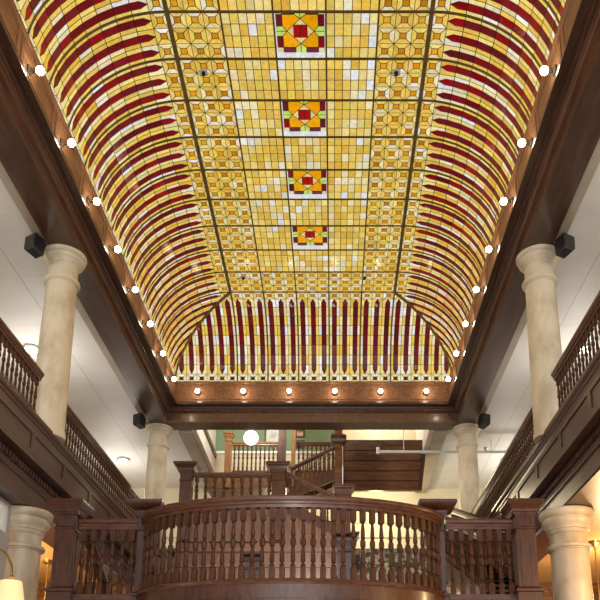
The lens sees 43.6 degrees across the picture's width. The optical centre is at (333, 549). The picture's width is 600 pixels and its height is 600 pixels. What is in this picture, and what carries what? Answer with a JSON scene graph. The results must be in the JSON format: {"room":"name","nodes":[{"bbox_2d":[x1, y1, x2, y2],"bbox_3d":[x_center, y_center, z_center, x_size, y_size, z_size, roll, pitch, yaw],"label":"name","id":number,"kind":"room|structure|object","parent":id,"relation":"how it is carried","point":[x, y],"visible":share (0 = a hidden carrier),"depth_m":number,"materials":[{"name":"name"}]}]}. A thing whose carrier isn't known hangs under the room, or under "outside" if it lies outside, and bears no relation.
{"room":"hotel lobby","nodes":[
{"label":"hotel lobby","id":0,"kind":"room"},
{"bbox_2d":[0,497,10,579],"bbox_3d":[-4.566,-0.044,3.098,0.145,4.860,13.970,0,-15,0],"label":"wall","id":1,"kind":"structure","parent":0,"point":[4,537],"depth_m":10.22,"materials":[{"name":"paint"}]},
{"bbox_2d":[0,500,8,532],"bbox_3d":[-4.481,-0.525,9.821,0.025,0.390,0.870,0,-15,0],"label":"air vent","id":2,"kind":"object","parent":1,"relation":"in","point":[3,507],"visible":1,"depth_m":10.15,"materials":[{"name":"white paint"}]},
{"bbox_2d":[0,549,23,599],"bbox_3d":[-4.140,0.315,9.050,0.397,0.673,1.069,-5,-16,19],"label":"lamp","id":3,"kind":"object","parent":1,"relation":"attached to","point":[10,589],"visible":1,"depth_m":9.22,"materials":[{"name":"beige fabric"}]},
{"bbox_2d":[0,373,137,586],"bbox_3d":[-4.426,-2.129,7.022,0.685,1.170,20.700,0,-15,0],"label":"trim","id":4,"kind":"structure","parent":1,"relation":"attached to","point":[35,466],"depth_m":10.77,"materials":[{"name":"brown wood"}]},
{"bbox_2d":[0,317,44,411],"bbox_3d":[-4.198,-2.946,7.651,0.148,0.730,6.100,0,-15,0],"label":"balustrade","id":5,"kind":"object","parent":4,"relation":"on","point":[9,340],"visible":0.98,"depth_m":9.95,"materials":[{"name":"brown wood"}]},
{"bbox_2d":[31,244,86,443],"bbox_3d":[-4.263,-3.135,11.475,0.680,3.100,0.680,0,-15,0],"label":"marble column","id":6,"kind":"structure","parent":4,"relation":"on","point":[64,263],"depth_m":11.33,"materials":[{"name":"beige stone"}]},
{"bbox_2d":[64,403,140,518],"bbox_3d":[-4.198,-1.214,14.237,0.148,0.730,5.680,0,-15,0],"label":"balustrade","id":7,"kind":"object","parent":4,"relation":"on","point":[75,424],"visible":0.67,"depth_m":13.25,"materials":[{"name":"brown wood"}]},
{"bbox_2d":[24,232,45,258],"bbox_3d":[-4.527,-4.607,11.364,0.288,0.381,0.286,-8,-17,28],"label":"loudspeaker","id":8,"kind":"object","parent":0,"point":[35,245],"visible":1,"depth_m":11.28,"materials":[{"name":"black plastic"}]},
{"bbox_2d":[25,233,34,247],"bbox_3d":[-4.576,-4.653,11.268,0.228,0.260,0.014,-8,-31,28],"label":"grille","id":9,"kind":"object","parent":8,"relation":"attached to","point":[29,240],"depth_m":11.24,"materials":[{"name":"black plastic"}]},
{"bbox_2d":[153,509,336,582],"bbox_3d":[-1.850,0.900,17.279,4.500,3.393,2.120,0,-15,0],"label":"wall","id":10,"kind":"structure","parent":0,"point":[287,523],"depth_m":16.54,"materials":[{"name":"brown wood"}]},
{"bbox_2d":[173,461,200,540],"bbox_3d":[-3.330,-1.057,16.822,0.540,1.800,0.540,0,-15,0],"label":"newel post","id":11,"kind":"object","parent":10,"relation":"on","point":[185,468],"visible":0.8,"depth_m":16.80,"materials":[{"name":"brown wood"}]},
{"bbox_2d":[192,472,271,499],"bbox_3d":[-2.280,-1.352,16.899,1.840,0.810,0.156,0,-15,0],"label":"balustrade","id":12,"kind":"object","parent":10,"relation":"on","point":[197,475],"visible":0.75,"depth_m":16.92,"materials":[{"name":"brown wood"}]},
{"bbox_2d":[266,461,291,540],"bbox_3d":[-1.255,-1.057,16.822,0.550,1.800,0.550,0,-15,0],"label":"newel post","id":13,"kind":"object","parent":10,"relation":"on","point":[278,469],"visible":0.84,"depth_m":16.79,"materials":[{"name":"brown wood"}]},
{"bbox_2d":[285,472,335,532],"bbox_3d":[-0.520,-0.911,17.358,1.200,1.570,1.148,0,-15,0],"label":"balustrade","id":14,"kind":"structure","parent":10,"relation":"on","point":[328,524],"depth_m":16.88,"materials":[{"name":"brown wood"}]},
{"bbox_2d":[332,484,353,577],"bbox_3d":[0.205,-0.409,16.651,0.500,2.060,0.500,0,-15,0],"label":"newel post","id":15,"kind":"object","parent":10,"relation":"on","point":[347,490],"visible":0.43,"depth_m":16.66,"materials":[{"name":"brown wood"}]},
{"bbox_2d":[207,472,331,497],"bbox_3d":[-1.634,-1.687,20.462,3.468,0.430,1.280,0,-15,0],"label":"floor","id":16,"kind":"structure","parent":0,"point":[210,483],"depth_m":19.86,"materials":[{"name":"brown wood"}]},
{"bbox_2d":[223,432,234,488],"bbox_3d":[-2.830,-2.379,20.013,0.300,1.540,0.300,0,-15,0],"label":"newel post","id":17,"kind":"object","parent":16,"relation":"on","point":[229,436],"visible":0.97,"depth_m":19.98,"materials":[{"name":"orange wood"}]},
{"bbox_2d":[232,442,277,471],"bbox_3d":[-2.085,-2.471,20.037,1.270,0.870,0.156,0,-15,0],"label":"balustrade","id":18,"kind":"object","parent":16,"relation":"on","point":[243,444],"visible":0.9,"depth_m":20.05,"materials":[{"name":"orange wood"}]},
{"bbox_2d":[297,442,334,471],"bbox_3d":[-0.475,-2.471,20.037,1.050,0.870,0.156,0,-15,0],"label":"balustrade","id":19,"kind":"object","parent":16,"relation":"on","point":[299,444],"visible":0.73,"depth_m":20.05,"materials":[{"name":"brown wood"}]},
{"bbox_2d":[14,0,565,380],"bbox_3d":[-0.483,-6.396,12.054,6.791,1.528,12.874,0,-15,0],"label":"ceiling","id":20,"kind":"structure","parent":0,"point":[300,167],"depth_m":12.80,"materials":[{"name":"yellow glass"}]},
{"bbox_2d":[199,69,207,76],"bbox_3d":[-1.978,-7.221,11.360,0.120,0.060,0.110,0,-15,0],"label":"sprinkler","id":21,"kind":"object","parent":20,"relation":"attached to","point":[203,72],"visible":1,"depth_m":11.34,"materials":[{"name":"white paint"}]},
{"bbox_2d":[392,69,399,76],"bbox_3d":[0.942,-7.221,11.360,0.120,0.060,0.110,0,-15,0],"label":"sprinkler","id":22,"kind":"object","parent":20,"relation":"attached to","point":[395,72],"visible":1,"depth_m":11.34,"materials":[{"name":"white paint"}]},
{"bbox_2d":[108,488,483,547],"bbox_3d":[-0.518,0.088,22.358,15.400,4.200,0.210,0,-15,0],"label":"wall","id":23,"kind":"structure","parent":0,"point":[171,494],"depth_m":22.73,"materials":[{"name":"beige paint"}]},
{"bbox_2d":[0,163,599,487],"bbox_3d":[-0.518,-5.090,10.799,15.400,0.103,26.300,0,-15,0],"label":"ceiling","id":24,"kind":"structure","parent":0,"point":[96,395],"depth_m":15.44,"materials":[{"name":"white paint"}]},
{"bbox_2d":[23,344,37,353],"bbox_3d":[-5.968,-3.939,14.788,0.360,0.100,0.360,0,-15,0],"label":"ceiling lamp","id":25,"kind":"object","parent":24,"relation":"attached to","point":[30,348],"visible":0.68,"depth_m":14.70,"materials":[{"name":"white glass"}]},
{"bbox_2d":[25,346,37,353],"bbox_3d":[-5.968,-3.921,14.783,0.260,0.062,0.260,0,-15,0],"label":"diffuser","id":26,"kind":"object","parent":25,"relation":"attached to","point":[30,349],"depth_m":14.72,"materials":[{"name":"white glass"}]},
{"bbox_2d":[0,0,176,423],"bbox_3d":[-4.125,-5.174,11.731,0.785,0.975,14.100,0,-15,0],"label":"ceiling beam","id":27,"kind":"structure","parent":24,"relation":"attached to","point":[53,181],"depth_m":11.15,"materials":[{"name":"brown wood"}]},
{"bbox_2d":[27,64,44,76],"bbox_3d":[-3.682,-5.935,9.281,0.187,0.130,0.130,0,-15,0],"label":"globe bulb","id":28,"kind":"object","parent":27,"relation":"attached to","point":[39,70],"visible":1,"depth_m":9.25,"materials":[{"name":"beige glass"}]},
{"bbox_2d":[27,64,35,76],"bbox_3d":[-3.730,-5.935,9.281,0.090,0.130,0.130,0,-15,0],"label":"socket","id":29,"kind":"object","parent":28,"relation":"attached to","point":[30,70],"depth_m":9.25,"materials":[{"name":"gold metal"}]},
{"bbox_2d":[60,138,74,147],"bbox_3d":[-3.682,-5.643,10.393,0.187,0.130,0.130,0,-15,0],"label":"globe bulb","id":30,"kind":"object","parent":27,"relation":"attached to","point":[70,142],"visible":1,"depth_m":10.36,"materials":[{"name":"beige glass"}]},
{"bbox_2d":[60,138,67,147],"bbox_3d":[-3.730,-5.643,10.393,0.090,0.130,0.130,0,-15,0],"label":"socket","id":31,"kind":"object","parent":30,"relation":"attached to","point":[63,142],"depth_m":10.36,"materials":[{"name":"gold metal"}]},
{"bbox_2d":[87,197,99,205],"bbox_3d":[-3.682,-5.351,11.504,0.187,0.130,0.130,0,-15,0],"label":"globe bulb","id":32,"kind":"object","parent":27,"relation":"attached to","point":[96,201],"visible":1,"depth_m":11.47,"materials":[{"name":"beige glass"}]},
{"bbox_2d":[87,197,93,205],"bbox_3d":[-3.730,-5.351,11.504,0.090,0.130,0.130,0,-15,0],"label":"socket","id":33,"kind":"object","parent":32,"relation":"attached to","point":[89,201],"depth_m":11.47,"materials":[{"name":"gold metal"}]},
{"bbox_2d":[109,245,120,252],"bbox_3d":[-3.682,-5.058,12.615,0.187,0.130,0.130,0,-15,0],"label":"globe bulb","id":34,"kind":"object","parent":27,"relation":"attached to","point":[117,249],"visible":1,"depth_m":12.59,"materials":[{"name":"beige glass"}]},
{"bbox_2d":[109,245,114,252],"bbox_3d":[-3.730,-5.058,12.615,0.090,0.130,0.130,0,-15,0],"label":"socket","id":35,"kind":"object","parent":34,"relation":"attached to","point":[111,249],"depth_m":12.59,"materials":[{"name":"gold metal"}]},
{"bbox_2d":[127,286,137,292],"bbox_3d":[-3.682,-4.766,13.726,0.187,0.130,0.130,0,-15,0],"label":"globe bulb","id":36,"kind":"object","parent":27,"relation":"attached to","point":[134,289],"visible":1,"depth_m":13.70,"materials":[{"name":"beige glass"}]},
{"bbox_2d":[142,321,152,326],"bbox_3d":[-3.682,-4.474,14.838,0.187,0.130,0.130,0,-15,0],"label":"globe bulb","id":37,"kind":"object","parent":27,"relation":"attached to","point":[149,323],"visible":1,"depth_m":14.81,"materials":[{"name":"beige glass"}]},
{"bbox_2d":[156,350,164,355],"bbox_3d":[-3.682,-4.182,15.949,0.187,0.130,0.130,0,-15,0],"label":"globe bulb","id":38,"kind":"object","parent":27,"relation":"attached to","point":[162,353],"visible":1,"depth_m":15.92,"materials":[{"name":"beige glass"}]},
{"bbox_2d":[168,376,175,381],"bbox_3d":[-3.682,-3.890,17.060,0.187,0.130,0.130,0,-15,0],"label":"globe bulb","id":39,"kind":"object","parent":27,"relation":"attached to","point":[169,378],"visible":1,"depth_m":17.03,"materials":[{"name":"white glass"}]},
{"bbox_2d":[116,457,129,462],"bbox_3d":[-5.768,-2.439,20.494,0.360,0.100,0.360,0,-15,0],"label":"ceiling lamp","id":40,"kind":"object","parent":24,"relation":"attached to","point":[120,459],"visible":1,"depth_m":20.42,"materials":[{"name":"white glass"}]},
{"bbox_2d":[118,459,127,462],"bbox_3d":[-5.768,-2.420,20.489,0.260,0.062,0.260,0,-15,0],"label":"diffuser","id":41,"kind":"object","parent":40,"relation":"attached to","point":[120,460],"depth_m":20.44,"materials":[{"name":"white glass"}]},
{"bbox_2d":[376,430,505,453],"bbox_3d":[2.904,-3.151,19.337,3.644,1.430,0.100,0,-15,0],"label":"pipe","id":42,"kind":"object","parent":24,"relation":"hanging from","point":[378,451],"visible":0.8,"depth_m":19.14,"materials":[{"name":"beige metal"}]},
{"bbox_2d":[448,0,599,423],"bbox_3d":[3.090,-5.174,11.731,0.785,0.975,14.100,0,-15,0],"label":"ceiling beam","id":43,"kind":"structure","parent":24,"relation":"attached to","point":[563,125],"depth_m":10.72,"materials":[{"name":"brown wood"}]},
{"bbox_2d":[446,376,454,381],"bbox_3d":[2.646,-3.890,17.060,0.187,0.130,0.130,0,-15,0],"label":"globe bulb","id":44,"kind":"object","parent":43,"relation":"attached to","point":[447,378],"visible":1,"depth_m":17.02,"materials":[{"name":"beige glass"}]},
{"bbox_2d":[454,350,462,355],"bbox_3d":[2.646,-4.182,15.949,0.187,0.130,0.130,0,-15,0],"label":"globe bulb","id":45,"kind":"object","parent":43,"relation":"attached to","point":[456,353],"visible":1,"depth_m":15.92,"materials":[{"name":"beige glass"}]},
{"bbox_2d":[463,321,472,326],"bbox_3d":[2.646,-4.474,14.838,0.187,0.130,0.130,0,-15,0],"label":"globe bulb","id":46,"kind":"object","parent":43,"relation":"attached to","point":[465,323],"visible":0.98,"depth_m":14.81,"materials":[{"name":"beige glass"}]},
{"bbox_2d":[473,286,483,292],"bbox_3d":[2.646,-4.766,13.726,0.187,0.130,0.130,0,-15,0],"label":"globe bulb","id":47,"kind":"object","parent":43,"relation":"attached to","point":[476,289],"visible":1,"depth_m":13.70,"materials":[{"name":"beige glass"}]},
{"bbox_2d":[486,245,497,252],"bbox_3d":[2.646,-5.058,12.615,0.187,0.130,0.130,0,-15,0],"label":"globe bulb","id":48,"kind":"object","parent":43,"relation":"attached to","point":[488,248],"visible":1,"depth_m":12.58,"materials":[{"name":"beige glass"}]},
{"bbox_2d":[491,245,497,252],"bbox_3d":[2.694,-5.058,12.615,0.090,0.130,0.130,0,-15,0],"label":"socket","id":49,"kind":"object","parent":48,"relation":"attached to","point":[492,248],"depth_m":12.59,"materials":[{"name":"gold metal"}]},
{"bbox_2d":[500,197,512,205],"bbox_3d":[2.646,-5.351,11.504,0.187,0.130,0.130,0,-15,0],"label":"globe bulb","id":50,"kind":"object","parent":43,"relation":"attached to","point":[503,201],"visible":0.99,"depth_m":11.47,"materials":[{"name":"beige glass"}]},
{"bbox_2d":[507,197,512,205],"bbox_3d":[2.694,-5.351,11.504,0.090,0.130,0.130,0,-15,0],"label":"socket","id":51,"kind":"object","parent":50,"relation":"attached to","point":[510,201],"depth_m":11.47,"materials":[{"name":"gold metal"}]},
{"bbox_2d":[518,138,532,147],"bbox_3d":[2.646,-5.643,10.393,0.187,0.130,0.130,0,-15,0],"label":"globe bulb","id":52,"kind":"object","parent":43,"relation":"attached to","point":[521,143],"visible":1,"depth_m":10.36,"materials":[{"name":"beige glass"}]},
{"bbox_2d":[525,138,532,147],"bbox_3d":[2.694,-5.643,10.393,0.090,0.130,0.130,0,-15,0],"label":"socket","id":53,"kind":"object","parent":52,"relation":"attached to","point":[527,142],"depth_m":10.36,"materials":[{"name":"gold metal"}]},
{"bbox_2d":[540,64,556,76],"bbox_3d":[2.646,-5.935,9.281,0.187,0.130,0.130,0,-15,0],"label":"globe bulb","id":54,"kind":"object","parent":43,"relation":"attached to","point":[544,70],"visible":1,"depth_m":9.25,"materials":[{"name":"beige glass"}]},
{"bbox_2d":[548,64,556,76],"bbox_3d":[2.694,-5.935,9.281,0.090,0.130,0.130,0,-15,0],"label":"socket","id":55,"kind":"object","parent":54,"relation":"attached to","point":[553,70],"depth_m":9.25,"materials":[{"name":"gold metal"}]},
{"bbox_2d":[554,232,574,258],"bbox_3d":[3.491,-4.607,11.364,0.288,0.381,0.286,8,-17,-28],"label":"loudspeaker","id":56,"kind":"object","parent":43,"relation":"attached to","point":[564,245],"visible":1,"depth_m":11.27,"materials":[{"name":"black plastic"}]},
{"bbox_2d":[564,233,573,247],"bbox_3d":[3.540,-4.653,11.268,0.228,0.260,0.014,8,-31,-28],"label":"grille","id":57,"kind":"object","parent":56,"relation":"attached to","point":[568,239],"depth_m":11.24,"materials":[{"name":"black plastic"}]},
{"bbox_2d":[159,548,450,586],"bbox_3d":[-0.518,-1.493,9.854,15.400,0.900,26.300,0,-15,0],"label":"floor","id":58,"kind":"structure","parent":0,"point":[386,552],"depth_m":17.10,"materials":[{"name":"dark wood"},{"name":"cherry wood"}]},
{"bbox_2d":[144,423,172,547],"bbox_3d":[-4.258,-1.457,17.858,0.680,3.100,0.680,0,-15,0],"label":"marble column","id":59,"kind":"structure","parent":58,"relation":"on","point":[158,433],"depth_m":17.85,"materials":[{"name":"beige stone"}]},
{"bbox_2d":[278,430,286,489],"bbox_3d":[-1.370,-1.824,19.608,0.200,4.700,0.160,0,-15,0],"label":"wooden post","id":60,"kind":"object","parent":58,"relation":"on","point":[282,433],"visible":0.07,"depth_m":19.76,"materials":[{"name":"brown wood"}]},
{"bbox_2d":[291,430,295,485],"bbox_3d":[-1.080,-1.793,19.724,0.110,4.700,0.100,0,-15,0],"label":"wooden post","id":61,"kind":"object","parent":58,"relation":"on","point":[293,435],"visible":0.21,"depth_m":19.91,"materials":[{"name":"orange wood"}]},
{"bbox_2d":[331,430,345,522],"bbox_3d":[0.120,-1.768,19.232,0.400,4.400,0.400,0,-15,0],"label":"wooden post","id":62,"kind":"object","parent":58,"relation":"on","point":[338,439],"visible":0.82,"depth_m":19.32,"materials":[{"name":"brown wood"}]},
{"bbox_2d":[289,446,334,494],"bbox_3d":[-0.565,-1.921,19.454,1.170,1.470,0.608,0,-15,0],"label":"staircase","id":63,"kind":"structure","parent":62,"relation":"attached to","point":[325,480],"depth_m":19.21,"materials":[{"name":"brown wood"}]},
{"bbox_2d":[452,423,479,512],"bbox_3d":[3.222,-1.457,17.858,0.680,3.100,0.680,0,-15,0],"label":"marble column","id":64,"kind":"structure","parent":58,"relation":"on","point":[466,433],"depth_m":17.82,"materials":[{"name":"beige stone"}]},
{"bbox_2d":[73,584,548,599],"bbox_3d":[-0.375,1.706,12.146,6.250,0.777,7.438,0,-15,0],"label":"balcony","id":65,"kind":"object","parent":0,"point":[234,591],"depth_m":8.71,"materials":[{"name":"brown wood"}]},
{"bbox_2d":[74,519,138,598],"bbox_3d":[-2.973,0.125,9.800,0.775,1.088,0.164,0,-15,0],"label":"gallery balustrade","id":66,"kind":"object","parent":65,"relation":"on","point":[85,525],"visible":1,"depth_m":9.80,"materials":[{"name":"brown wood"}]},
{"bbox_2d":[244,552,264,577],"bbox_3d":[-1.390,0.748,12.728,0.360,1.373,0.360,0,-15,0],"label":"newel post","id":67,"kind":"object","parent":65,"relation":"on","point":[256,563],"visible":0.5,"depth_m":12.73,"materials":[{"name":"brown wood"}]},
{"bbox_2d":[136,495,445,598],"bbox_3d":[-0.550,-0.015,9.268,3.972,1.088,1.012,0,-15,0],"label":"balustrade","id":68,"kind":"object","parent":65,"relation":"on","point":[429,521],"visible":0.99,"depth_m":8.98,"materials":[{"name":"brown wood"}]},
{"bbox_2d":[335,531,359,578],"bbox_3d":[0.215,0.574,12.774,0.440,1.733,0.440,0,-15,0],"label":"newel post","id":69,"kind":"object","parent":65,"relation":"on","point":[348,551],"visible":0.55,"depth_m":12.77,"materials":[{"name":"brown wood"}]},
{"bbox_2d":[424,508,514,593],"bbox_3d":[2.385,-0.056,13.663,0.786,3.603,6.600,0,-15,0],"label":"staircase","id":70,"kind":"structure","parent":65,"relation":"on","point":[456,513],"depth_m":11.92,"materials":[{"name":"brown wood"}]},
{"bbox_2d":[445,519,515,598],"bbox_3d":[1.923,0.125,9.800,0.875,1.088,0.164,0,-15,0],"label":"gallery balustrade","id":71,"kind":"object","parent":65,"relation":"on","point":[460,525],"visible":1,"depth_m":9.80,"materials":[{"name":"brown wood"}]},
{"bbox_2d":[192,430,433,471],"bbox_3d":[-0.518,-4.231,20.283,5.960,3.500,2.920,0,-15,0],"label":"wall","id":72,"kind":"structure","parent":0,"point":[426,436],"depth_m":19.75,"materials":[{"name":"paint"}]},
{"bbox_2d":[204,430,216,457],"bbox_3d":[-3.343,-3.001,19.908,0.050,0.130,2.820,0,-15,0],"label":"trim","id":73,"kind":"structure","parent":72,"relation":"attached to","point":[205,431],"depth_m":20.27,"materials":[{"name":"brown wood"}]},
{"bbox_2d":[343,440,425,491],"bbox_3d":[1.350,-2.249,19.994,2.220,1.160,0.890,0,-15,0],"label":"soffit","id":74,"kind":"structure","parent":72,"relation":"attached to","point":[369,471],"depth_m":19.96,"materials":[{"name":"brown wood"}]},
{"bbox_2d":[214,430,415,471],"bbox_3d":[-0.518,-4.070,20.013,5.800,3.950,3.360,0,-15,0],"label":"wall","id":75,"kind":"structure","parent":0,"point":[310,435],"depth_m":21.34,"materials":[{"name":"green paint"}]},
{"bbox_2d":[133,413,145,428],"bbox_3d":[-4.527,-3.000,17.476,0.288,0.381,0.286,-8,-17,28],"label":"loudspeaker","id":76,"kind":"object","parent":75,"relation":"attached to","point":[139,420],"visible":1,"depth_m":17.39,"materials":[{"name":"black plastic"}]},
{"bbox_2d":[134,413,139,423],"bbox_3d":[-4.576,-3.046,17.380,0.228,0.260,0.014,-8,-31,28],"label":"grille","id":77,"kind":"object","parent":76,"relation":"attached to","point":[136,416],"depth_m":17.37,"materials":[{"name":"black plastic"}]},
{"bbox_2d":[195,389,200,395],"bbox_3d":[-3.234,-3.751,17.782,0.130,0.130,0.187,0,-15,0],"label":"globe bulb","id":78,"kind":"object","parent":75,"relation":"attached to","point":[198,393],"visible":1,"depth_m":17.75,"materials":[{"name":"beige glass"}]},
{"bbox_2d":[241,389,246,395],"bbox_3d":[-2.150,-3.751,17.782,0.130,0.130,0.187,0,-15,0],"label":"globe bulb","id":79,"kind":"object","parent":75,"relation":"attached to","point":[243,392],"visible":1,"depth_m":17.82,"materials":[{"name":"beige glass"}]},
{"bbox_2d":[264,430,278,441],"bbox_3d":[-1.720,-3.264,21.367,0.520,0.620,0.030,0,-15,0],"label":"framed picture","id":80,"kind":"object","parent":75,"relation":"attached to","point":[270,435],"visible":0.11,"depth_m":21.35,"materials":[{"name":"brown wood"}]},
{"bbox_2d":[287,389,291,395],"bbox_3d":[-1.066,-3.751,17.782,0.130,0.130,0.187,0,-15,0],"label":"globe bulb","id":81,"kind":"object","parent":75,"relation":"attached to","point":[289,393],"visible":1,"depth_m":17.74,"materials":[{"name":"beige glass"}]},
{"bbox_2d":[0,138,599,424],"bbox_3d":[-0.518,-4.761,11.778,8.120,0.120,14.120,0,-15,0],"label":"trim","id":82,"kind":"structure","parent":75,"relation":"attached to","point":[594,161],"depth_m":11.61,"materials":[{"name":"beige paint"}]},
{"bbox_2d":[296,430,304,437],"bbox_3d":[-0.970,-3.312,21.380,0.280,0.240,0.030,0,-15,0],"label":"framed picture","id":83,"kind":"object","parent":75,"relation":"attached to","point":[299,433],"visible":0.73,"depth_m":21.37,"materials":[{"name":"brown wood"}]},
{"bbox_2d":[297,431,302,435],"bbox_3d":[-0.970,-3.311,21.383,0.180,0.140,0.015,0,-15,0],"label":"print","id":84,"kind":"object","parent":83,"relation":"attached to","point":[299,433],"depth_m":21.37},
{"bbox_2d":[296,440,304,447],"bbox_3d":[-0.970,-3.002,21.299,0.280,0.240,0.030,0,-15,0],"label":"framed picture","id":85,"kind":"object","parent":75,"relation":"attached to","point":[296,440],"visible":0.44,"depth_m":21.30,"materials":[{"name":"brown wood"}]},
{"bbox_2d":[165,381,459,429],"bbox_3d":[-0.518,-3.481,18.170,8.000,0.975,0.785,0,-15,0],"label":"beam","id":86,"kind":"structure","parent":75,"relation":"attached to","point":[266,405],"depth_m":17.92,"materials":[{"name":"brown wood"}]},
{"bbox_2d":[179,430,446,492],"bbox_3d":[-0.518,-2.384,20.624,6.600,0.180,4.520,0,-15,0],"label":"trim","id":87,"kind":"structure","parent":75,"relation":"attached to","point":[439,436],"depth_m":19.64,"materials":[{"name":"beige paint"}]},
{"bbox_2d":[332,389,337,395],"bbox_3d":[0.019,-3.751,17.782,0.130,0.130,0.187,0,-15,0],"label":"globe bulb","id":88,"kind":"object","parent":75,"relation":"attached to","point":[334,393],"visible":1,"depth_m":17.81,"materials":[{"name":"beige glass"}]},
{"bbox_2d":[378,389,382,395],"bbox_3d":[1.103,-3.751,17.782,0.130,0.130,0.187,0,-15,0],"label":"globe bulb","id":89,"kind":"object","parent":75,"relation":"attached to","point":[380,391],"visible":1,"depth_m":17.74,"materials":[{"name":"beige glass"}]},
{"bbox_2d":[423,389,428,395],"bbox_3d":[2.187,-3.751,17.782,0.130,0.130,0.187,0,-15,0],"label":"globe bulb","id":90,"kind":"object","parent":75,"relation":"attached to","point":[425,393],"visible":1,"depth_m":17.73,"materials":[{"name":"beige glass"}]},
{"bbox_2d":[478,413,490,428],"bbox_3d":[3.491,-3.000,17.476,0.288,0.381,0.286,8,-17,-28],"label":"loudspeaker","id":91,"kind":"object","parent":75,"relation":"attached to","point":[484,419],"visible":1,"depth_m":17.38,"materials":[{"name":"black plastic"}]},
{"bbox_2d":[483,413,488,423],"bbox_3d":[3.540,-3.046,17.380,0.228,0.260,0.014,8,-31,-28],"label":"grille","id":92,"kind":"object","parent":91,"relation":"attached to","point":[485,416],"depth_m":17.36,"materials":[{"name":"black plastic"}]},
{"bbox_2d":[37,583,599,599],"bbox_3d":[-0.518,3.106,15.313,15.400,4.980,0.200,0,-15,0],"label":"wall","id":93,"kind":"structure","parent":0,"point":[548,593],"depth_m":15.83,"materials":[{"name":"beige paint"}]},
{"bbox_2d":[487,348,599,568],"bbox_3d":[3.389,-2.129,7.022,0.685,1.170,20.700,0,-15,0],"label":"trim","id":94,"kind":"structure","parent":93,"relation":"attached to","point":[563,468],"depth_m":10.17,"materials":[{"name":"brown wood"}]},
{"bbox_2d":[470,407,534,517],"bbox_3d":[3.162,-1.214,14.237,0.148,0.730,5.680,0,-15,0],"label":"balustrade","id":95,"kind":"object","parent":94,"relation":"on","point":[518,450],"visible":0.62,"depth_m":13.53,"materials":[{"name":"brown wood"}]},
{"bbox_2d":[516,244,563,444],"bbox_3d":[3.227,-3.135,11.475,0.680,3.100,0.680,0,-15,0],"label":"marble column","id":96,"kind":"structure","parent":94,"relation":"on","point":[537,262],"depth_m":11.35,"materials":[{"name":"beige stone"}]},
{"bbox_2d":[551,290,599,407],"bbox_3d":[3.162,-2.946,7.651,0.148,0.730,6.100,0,-15,0],"label":"balustrade","id":97,"kind":"object","parent":94,"relation":"on","point":[589,323],"visible":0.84,"depth_m":9.63,"materials":[{"name":"brown wood"}]},
{"bbox_2d":[38,507,599,593],"bbox_3d":[-0.518,-1.000,9.724,15.400,0.120,26.300,0,-15,0],"label":"ceiling","id":98,"kind":"structure","parent":0,"point":[544,565],"depth_m":14.35,"materials":[{"name":"paint"}]},
{"bbox_2d":[42,559,51,599],"bbox_3d":[-5.360,1.017,13.857,0.300,1.680,0.300,0,-15,0],"label":"pendant lamp","id":99,"kind":"object","parent":98,"relation":"hanging from","point":[47,562],"visible":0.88,"depth_m":13.98,"materials":[{"name":"gold metal"}]},
{"bbox_2d":[588,540,599,599],"bbox_3d":[4.430,0.671,12.542,0.300,1.680,0.300,0,-15,0],"label":"pendant lamp","id":100,"kind":"object","parent":98,"relation":"hanging from","point":[595,543],"visible":0.84,"depth_m":12.66,"materials":[{"name":"gold metal"}]},
{"bbox_3d":[-0.518,-5.952,20.818,6.000,0.100,3.160,0,-15,0],"label":"ceiling","id":101,"kind":"structure","parent":0,"visible":0},
{"bbox_2d":[244,430,257,444],"bbox_3d":[-2.098,-4.407,19.357,0.370,3.630,0.370,0,-15,0],"label":"globe lamp","id":102,"kind":"object","parent":101,"relation":"hanging from","point":[250,437],"visible":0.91,"depth_m":18.81,"materials":[{"name":"white glass"}]},
{"bbox_3d":[-0.500,3.948,8.526,17.400,0.100,26.500,0,-15,0],"label":"floor","id":103,"kind":"structure","parent":0,"visible":0},
{"bbox_2d":[4,505,53,599],"bbox_3d":[-4.443,1.819,10.172,0.770,4.855,0.770,0,-15,0],"label":"marble column","id":104,"kind":"structure","parent":103,"relation":"on","point":[29,525],"depth_m":10.44,"materials":[{"name":"beige stone"}]},
{"bbox_2d":[44,498,94,599],"bbox_3d":[-3.489,1.671,9.342,0.490,4.720,0.490,0,-15,0],"label":"newel post","id":105,"kind":"object","parent":103,"relation":"on","point":[63,581],"visible":0.97,"depth_m":9.69,"materials":[{"name":"brown wood"}]},
{"bbox_2d":[82,535,153,593],"bbox_3d":[-3.010,2.801,12.809,0.896,4.537,6.400,0,-15,0],"label":"staircase","id":106,"kind":"structure","parent":103,"relation":"on","point":[88,543],"depth_m":10.52,"materials":[{"name":"brown wood"}]},
{"bbox_2d":[124,499,164,598],"bbox_3d":[-2.500,1.687,9.462,0.500,4.750,0.500,0,-15,0],"label":"newel post","id":107,"kind":"object","parent":103,"relation":"on","point":[138,507],"visible":0.36,"depth_m":9.82,"materials":[{"name":"brown wood"}]},
{"bbox_2d":[417,499,456,598],"bbox_3d":[1.365,1.687,9.462,0.500,4.750,0.500,0,-15,0],"label":"newel post","id":108,"kind":"object","parent":103,"relation":"on","point":[445,507],"visible":0.36,"depth_m":9.83,"materials":[{"name":"brown wood"}]},
{"bbox_2d":[499,498,544,599],"bbox_3d":[2.486,1.671,9.342,0.490,4.720,0.490,0,-15,0],"label":"newel post","id":109,"kind":"object","parent":103,"relation":"on","point":[523,511],"visible":0.94,"depth_m":9.69,"materials":[{"name":"brown wood"}]},
{"bbox_2d":[539,505,594,599],"bbox_3d":[3.342,1.819,10.172,0.770,4.855,0.770,0,-15,0],"label":"marble column","id":110,"kind":"structure","parent":103,"relation":"on","point":[567,527],"depth_m":10.42,"materials":[{"name":"beige stone"}]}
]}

